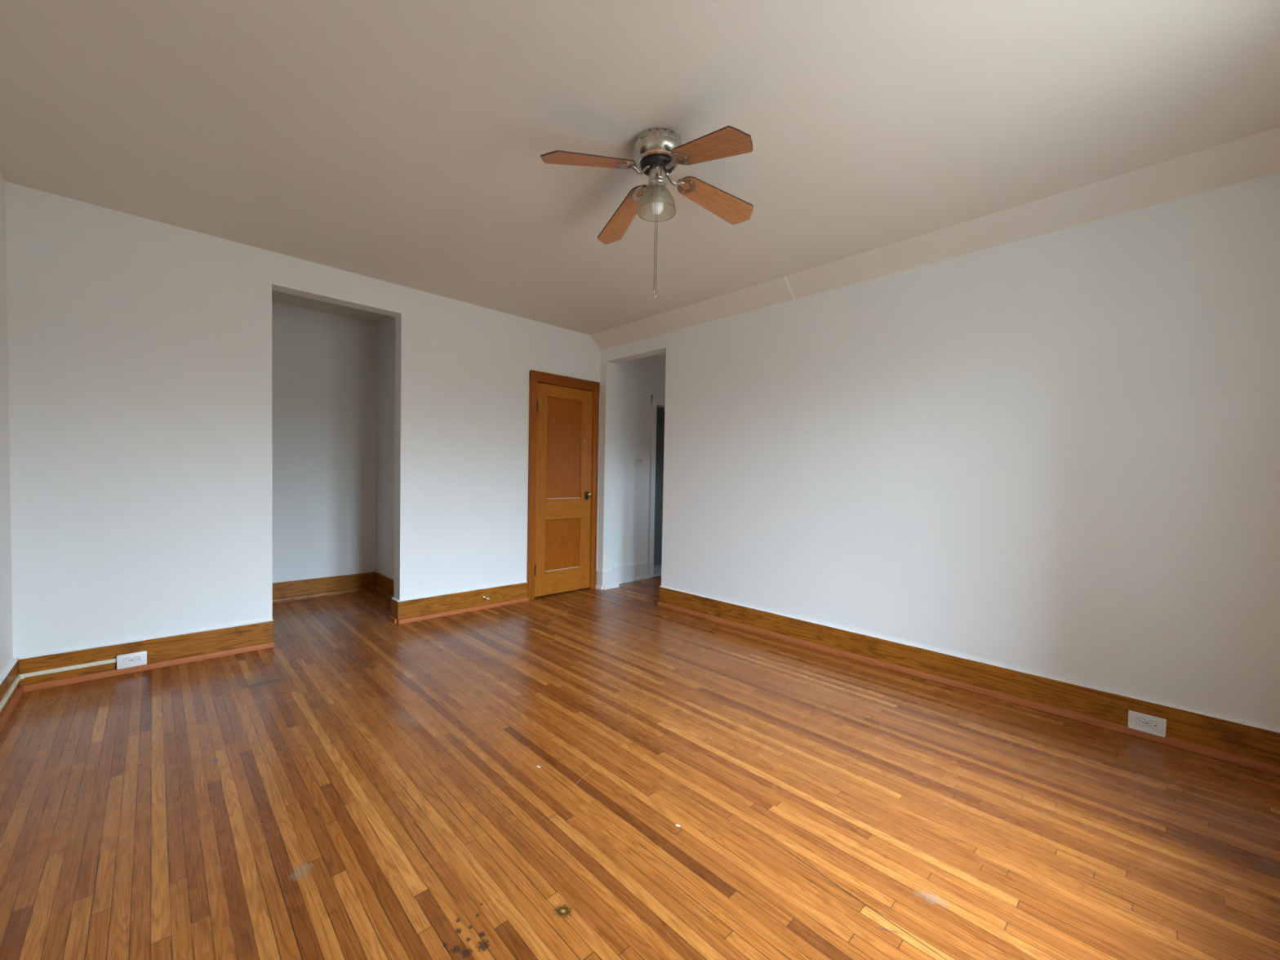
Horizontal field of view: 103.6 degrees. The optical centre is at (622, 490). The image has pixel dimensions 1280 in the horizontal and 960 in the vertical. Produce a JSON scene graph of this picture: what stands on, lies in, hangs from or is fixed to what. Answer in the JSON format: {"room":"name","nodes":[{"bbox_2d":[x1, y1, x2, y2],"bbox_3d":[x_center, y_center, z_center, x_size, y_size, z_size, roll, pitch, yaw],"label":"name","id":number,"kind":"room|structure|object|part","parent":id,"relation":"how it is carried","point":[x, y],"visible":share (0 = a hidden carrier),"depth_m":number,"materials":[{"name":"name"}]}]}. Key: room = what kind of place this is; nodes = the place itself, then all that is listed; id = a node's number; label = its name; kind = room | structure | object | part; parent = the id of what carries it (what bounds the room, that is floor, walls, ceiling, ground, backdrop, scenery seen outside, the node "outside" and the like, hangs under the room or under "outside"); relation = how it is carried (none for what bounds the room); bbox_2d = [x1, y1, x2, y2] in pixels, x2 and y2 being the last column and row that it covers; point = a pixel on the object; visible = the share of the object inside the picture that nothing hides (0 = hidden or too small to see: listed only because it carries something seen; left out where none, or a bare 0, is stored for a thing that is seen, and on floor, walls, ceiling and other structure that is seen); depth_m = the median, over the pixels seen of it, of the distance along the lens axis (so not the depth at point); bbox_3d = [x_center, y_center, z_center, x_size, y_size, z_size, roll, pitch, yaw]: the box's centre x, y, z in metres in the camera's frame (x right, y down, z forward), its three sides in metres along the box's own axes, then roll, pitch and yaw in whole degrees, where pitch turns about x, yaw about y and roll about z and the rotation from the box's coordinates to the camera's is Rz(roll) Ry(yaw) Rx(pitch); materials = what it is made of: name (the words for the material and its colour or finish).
{"room":"empty living room","nodes":[
{"label":"empty living room","id":0,"kind":"room"},
{"bbox_2d":[0,172,13,675],"bbox_3d":[-1.550,-0.175,0.783,0.120,2.620,4.830,0,2,-43],"label":"wall","id":1,"kind":"structure","parent":0,"point":[6,588],"depth_m":2.50,"materials":[{"name":"paint"}]},
{"bbox_2d":[0,659,23,732],"bbox_3d":[-1.631,1.038,0.996,0.038,0.180,4.450,0,2,-43],"label":"baseboard","id":2,"kind":"structure","parent":1,"relation":"attached to","point":[8,676],"depth_m":2.44,"materials":[{"name":"brown wood"}]},
{"bbox_3d":[-1.625,1.111,1.005,0.018,0.034,4.450,0,2,-43],"label":"shoe moulding","id":3,"kind":"part","parent":2,"relation":"part of","materials":[{"name":"brown wood"}]},
{"bbox_2d":[0,657,116,711],"bbox_3d":[-1.500,1.043,1.125,0.366,0.025,4.440,0,2,-43],"label":"cable raceway","id":4,"kind":"object","parent":1,"relation":"attached to","point":[21,676],"visible":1,"depth_m":2.68,"materials":[{"name":"beige plastic"}]},
{"bbox_2d":[271,302,395,582],"bbox_3d":[-2.890,-0.319,3.909,2.384,2.680,1.305,0,2,-43],"label":"wall","id":5,"kind":"structure","parent":0,"point":[333,375],"depth_m":4.76,"materials":[{"name":"paint"}]},
{"bbox_2d":[4,181,666,672],"bbox_3d":[-1.108,-0.276,4.590,5.959,2.620,0.140,0,2,-43],"label":"wall","id":6,"kind":"structure","parent":0,"point":[140,348],"depth_m":3.09,"materials":[{"name":"paint"}]},
{"bbox_2d":[116,650,146,669],"bbox_3d":[-2.826,0.976,2.902,0.124,0.079,0.031,0,2,-43],"label":"wall outlet","id":7,"kind":"object","parent":6,"relation":"attached to","point":[140,658],"visible":1,"depth_m":2.89,"materials":[{"name":"white plastic"}]},
{"bbox_2d":[124,657,130,664],"bbox_3d":[-2.831,0.976,2.879,0.029,0.034,0.002,0,2,-43],"label":"receptacle","id":8,"kind":"object","parent":7,"relation":"attached to","point":[126,660],"depth_m":2.88,"materials":[{"name":"white plastic"}]},
{"bbox_2d":[133,656,140,662],"bbox_3d":[-2.802,0.976,2.905,0.029,0.034,0.002,0,2,-43],"label":"receptacle","id":9,"kind":"object","parent":7,"relation":"attached to","point":[135,659],"depth_m":2.90,"materials":[{"name":"white plastic"}]},
{"bbox_2d":[17,619,274,692],"bbox_3d":[-2.744,0.960,3.000,1.104,0.179,0.038,0,2,-43],"label":"baseboard","id":10,"kind":"structure","parent":6,"relation":"attached to","point":[204,644],"depth_m":2.97,"materials":[{"name":"brown wood"}]},
{"bbox_3d":[-2.738,1.033,2.995,1.104,0.034,0.018,0,2,-43],"label":"shoe moulding","id":11,"kind":"part","parent":10,"relation":"part of","materials":[{"name":"brown wood"}]},
{"bbox_2d":[272,571,528,624],"bbox_3d":[-2.377,0.931,4.257,2.816,0.179,1.378,0,2,-43],"label":"baseboard","id":12,"kind":"structure","parent":6,"relation":"attached to","point":[407,611],"depth_m":4.53,"materials":[{"name":"brown wood"}]},
{"bbox_3d":[-2.773,1.004,4.007,1.895,0.034,1.170,0,2,-43],"label":"shoe moulding","id":13,"kind":"part","parent":12,"relation":"part of","materials":[{"name":"brown wood"}]},
{"bbox_3d":[-1.375,1.019,4.372,1.194,0.034,0.173,0,2,-43],"label":"shoe moulding","id":14,"kind":"part","parent":12,"relation":"part of","materials":[{"name":"brown wood"}]},
{"bbox_2d":[526,369,599,599],"bbox_3d":[-0.599,-0.045,5.018,0.835,2.152,0.205,0,2,-43],"label":"door","id":15,"kind":"structure","parent":6,"relation":"in","point":[564,411],"depth_m":4.98,"materials":[{"name":"brown wood"}]},
{"bbox_3d":[-0.889,-0.042,4.778,0.082,2.149,0.160,0,2,-43],"label":"casing leg","id":16,"kind":"part","parent":15,"relation":"part of","materials":[{"name":"brown wood"}]},
{"bbox_3d":[-0.602,0.536,5.024,0.422,0.506,0.015,0,2,-43],"label":"panel","id":17,"kind":"part","parent":15,"relation":"part of","materials":[{"name":"brown wood"}]},
{"bbox_3d":[-0.592,0.537,5.014,0.422,0.506,0.012,0,2,-43],"label":"panel moulding","id":18,"kind":"part","parent":15,"relation":"part of","materials":[{"name":"brown wood"}]},
{"bbox_3d":[-0.584,-0.411,4.997,0.422,0.990,0.015,0,2,-43],"label":"panel","id":19,"kind":"part","parent":15,"relation":"part of","materials":[{"name":"brown wood"}]},
{"bbox_3d":[-0.590,-0.001,5.007,0.422,2.034,0.036,0,2,-43],"label":"rail","id":20,"kind":"part","parent":15,"relation":"part of","materials":[{"name":"brown wood"}]},
{"bbox_3d":[-0.575,-0.410,4.987,0.422,0.990,0.012,0,2,-43],"label":"panel moulding","id":21,"kind":"part","parent":15,"relation":"part of","materials":[{"name":"brown wood"}]},
{"bbox_3d":[-0.346,0.043,5.162,0.052,0.052,0.065,0,2,-43],"label":"knob","id":22,"kind":"part","parent":15,"relation":"part of","materials":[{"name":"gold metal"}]},
{"bbox_3d":[-0.335,-0.046,5.295,0.071,2.149,0.160,0,2,-43],"label":"casing leg","id":23,"kind":"part","parent":15,"relation":"part of","materials":[{"name":"brown wood"}]},
{"bbox_2d":[595,568,619,590],"bbox_3d":[-0.160,0.938,5.327,0.241,0.187,0.113,0,2,-43],"label":"baseboard","id":24,"kind":"object","parent":6,"relation":"attached to","point":[606,580],"visible":1,"depth_m":5.28,"materials":[{"name":"white paint"}]},
{"bbox_3d":[-0.161,1.014,5.329,0.241,0.034,0.113,0,2,-43],"label":"shoe moulding","id":25,"kind":"part","parent":24,"relation":"part of","materials":[{"name":"white paint"}]},
{"bbox_2d":[613,561,649,583],"bbox_3d":[0.106,0.932,5.684,0.545,0.187,0.038,0,2,-43],"label":"baseboard","id":26,"kind":"structure","parent":6,"relation":"attached to","point":[638,571],"depth_m":5.69,"materials":[{"name":"white paint"}]},
{"bbox_3d":[0.112,1.009,5.679,0.545,0.034,0.018,0,2,-43],"label":"shoe moulding","id":27,"kind":"part","parent":26,"relation":"part of","materials":[{"name":"white paint"}]},
{"bbox_2d":[635,455,642,466],"bbox_3d":[0.188,-0.330,5.715,0.120,0.120,0.018,0,2,-43],"label":"light switch","id":28,"kind":"object","parent":6,"relation":"attached to","point":[638,460],"visible":1,"depth_m":5.72,"materials":[{"name":"white plastic"}]},
{"bbox_2d":[648,394,665,577],"bbox_3d":[0.599,-0.046,6.193,0.875,2.132,0.160,0,2,-43],"label":"door frame","id":29,"kind":"structure","parent":6,"relation":"in","point":[656,400],"depth_m":5.87,"materials":[{"name":"white paint"}]},
{"bbox_3d":[0.308,-0.043,5.922,0.080,2.130,0.160,0,2,-43],"label":"casing leg","id":30,"kind":"part","parent":29,"relation":"part of","materials":[{"name":"white paint"}]},
{"bbox_2d":[0,575,1279,959],"bbox_3d":[0.142,1.093,3.370,5.967,0.001,6.220,0,2,-43],"label":"floor","id":31,"kind":"structure","parent":0,"point":[615,773],"depth_m":1.78,"materials":[{"name":"brown wood"}]},
{"bbox_2d":[0,0,1279,357],"bbox_3d":[0.138,-1.576,3.278,5.969,0.140,6.270,0,2,-43],"label":"ceiling","id":32,"kind":"structure","parent":0,"point":[399,142],"depth_m":2.02,"materials":[{"name":"paint"}]},
{"bbox_2d":[540,125,753,297],"bbox_3d":[0.156,-1.149,2.182,0.807,0.688,0.765,2,2,17],"label":"ceiling fan","id":33,"kind":"object","parent":32,"relation":"hanging from","point":[657,152],"visible":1,"depth_m":2.12,"materials":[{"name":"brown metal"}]},
{"bbox_3d":[-0.134,-1.329,2.032,0.412,0.005,0.138,-13,20,-26],"label":"blade","id":34,"kind":"part","parent":33,"relation":"part of","materials":[{"name":"brown wood"}]},
{"bbox_3d":[0.004,-1.331,2.454,0.138,0.005,0.412,-13,-6,-29],"label":"blade","id":35,"kind":"part","parent":33,"relation":"part of","materials":[{"name":"laminate"}]},
{"bbox_3d":[0.138,-1.092,2.119,0.003,0.504,0.054,1,2,6],"label":"pull chain","id":36,"kind":"part","parent":33,"relation":"part of","materials":[{"name":"silver metal"}]},
{"bbox_3d":[0.148,-1.257,2.177,0.171,0.109,0.171,0,2,-43],"label":"lamp shade","id":37,"kind":"part","parent":33,"relation":"part of","materials":[{"name":"clear glass"}]},
{"bbox_3d":[0.144,-1.082,2.119,0.003,0.524,0.056,1,2,1],"label":"pull chain","id":38,"kind":"part","parent":33,"relation":"part of","materials":[{"name":"silver metal"}]},
{"bbox_3d":[0.148,-1.250,2.178,0.060,0.109,0.060,0,2,-43],"label":"light bulb","id":39,"kind":"part","parent":33,"relation":"part of","materials":[{"name":"white glass"}]},
{"bbox_3d":[0.332,-1.306,1.924,0.138,0.005,0.412,15,9,-39],"label":"blade","id":40,"kind":"part","parent":33,"relation":"part of","materials":[{"name":"brown wood"}]},
{"bbox_3d":[0.432,-1.336,2.326,0.412,0.005,0.138,10,-15,-28],"label":"blade","id":41,"kind":"part","parent":33,"relation":"part of","materials":[{"name":"brown wood"}]},
{"bbox_2d":[653,564,661,572],"bbox_3d":[0.045,0.985,6.839,1.120,0.011,1.530,0,2,-43],"label":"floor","id":42,"kind":"structure","parent":0,"point":[656,567],"depth_m":6.43,"materials":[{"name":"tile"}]},
{"bbox_2d":[657,406,664,411],"bbox_3d":[0.034,-0.259,6.840,1.280,2.500,1.590,0,2,-43],"label":"wall","id":43,"kind":"structure","parent":0,"point":[662,409],"depth_m":7.11,"materials":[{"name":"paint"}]},
{"bbox_2d":[653,410,664,564],"bbox_3d":[0.447,-0.030,6.663,0.700,2.042,0.035,0,2,-43],"label":"door","id":44,"kind":"structure","parent":43,"relation":"in","point":[660,414],"depth_m":6.68,"materials":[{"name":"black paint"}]},
{"bbox_2d":[596,172,1279,729],"bbox_3d":[1.403,-0.202,3.628,0.148,2.620,4.965,0,2,-43],"label":"wall","id":45,"kind":"structure","parent":0,"point":[1055,454],"depth_m":2.71,"materials":[{"name":"paint"}]},
{"bbox_2d":[590,127,1279,350],"bbox_3d":[1.246,-1.447,3.579,0.154,0.134,4.470,0,2,-43],"label":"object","id":46,"kind":"object","parent":45,"relation":"attached to","point":[1255,156],"visible":1,"depth_m":2.69,"materials":[{"name":"paint"}]},
{"bbox_2d":[783,275,795,299],"bbox_3d":[1.201,-1.452,3.618,0.145,0.126,0.020,0,2,-43],"label":"strip","id":47,"kind":"object","parent":46,"relation":"attached to","point":[784,277],"visible":1,"depth_m":3.61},
{"bbox_2d":[657,586,1279,776],"bbox_3d":[1.549,1.030,3.346,0.038,0.179,3.551,0,2,-43],"label":"baseboard","id":48,"kind":"structure","parent":45,"relation":"attached to","point":[1257,747],"depth_m":2.72,"materials":[{"name":"brown wood"}]},
{"bbox_2d":[1128,726,1164,737],"bbox_3d":[2.454,1.130,2.360,0.019,0.004,0.116,0,2,-43],"label":"strip","id":49,"kind":"object","parent":45,"relation":"attached to","point":[1129,726],"visible":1,"depth_m":2.35,"materials":[{"name":"white plastic"}]},
{"bbox_2d":[1127,710,1166,736],"bbox_3d":[2.458,1.090,2.361,0.013,0.079,0.124,0,2,-43],"label":"wall outlet","id":50,"kind":"object","parent":45,"relation":"attached to","point":[1156,725],"visible":1,"depth_m":2.36,"materials":[{"name":"white plastic"}]},
{"bbox_2d":[1136,717,1145,725],"bbox_3d":[2.441,1.089,2.372,0.002,0.034,0.029,0,2,-43],"label":"receptacle","id":51,"kind":"object","parent":50,"relation":"attached to","point":[1140,721],"depth_m":2.37,"materials":[{"name":"white plastic"}]},
{"bbox_2d":[1148,720,1157,728],"bbox_3d":[2.467,1.091,2.343,0.002,0.034,0.029,0,2,-43],"label":"receptacle","id":52,"kind":"object","parent":50,"relation":"attached to","point":[1152,724],"depth_m":2.34,"materials":[{"name":"white plastic"}]}
]}

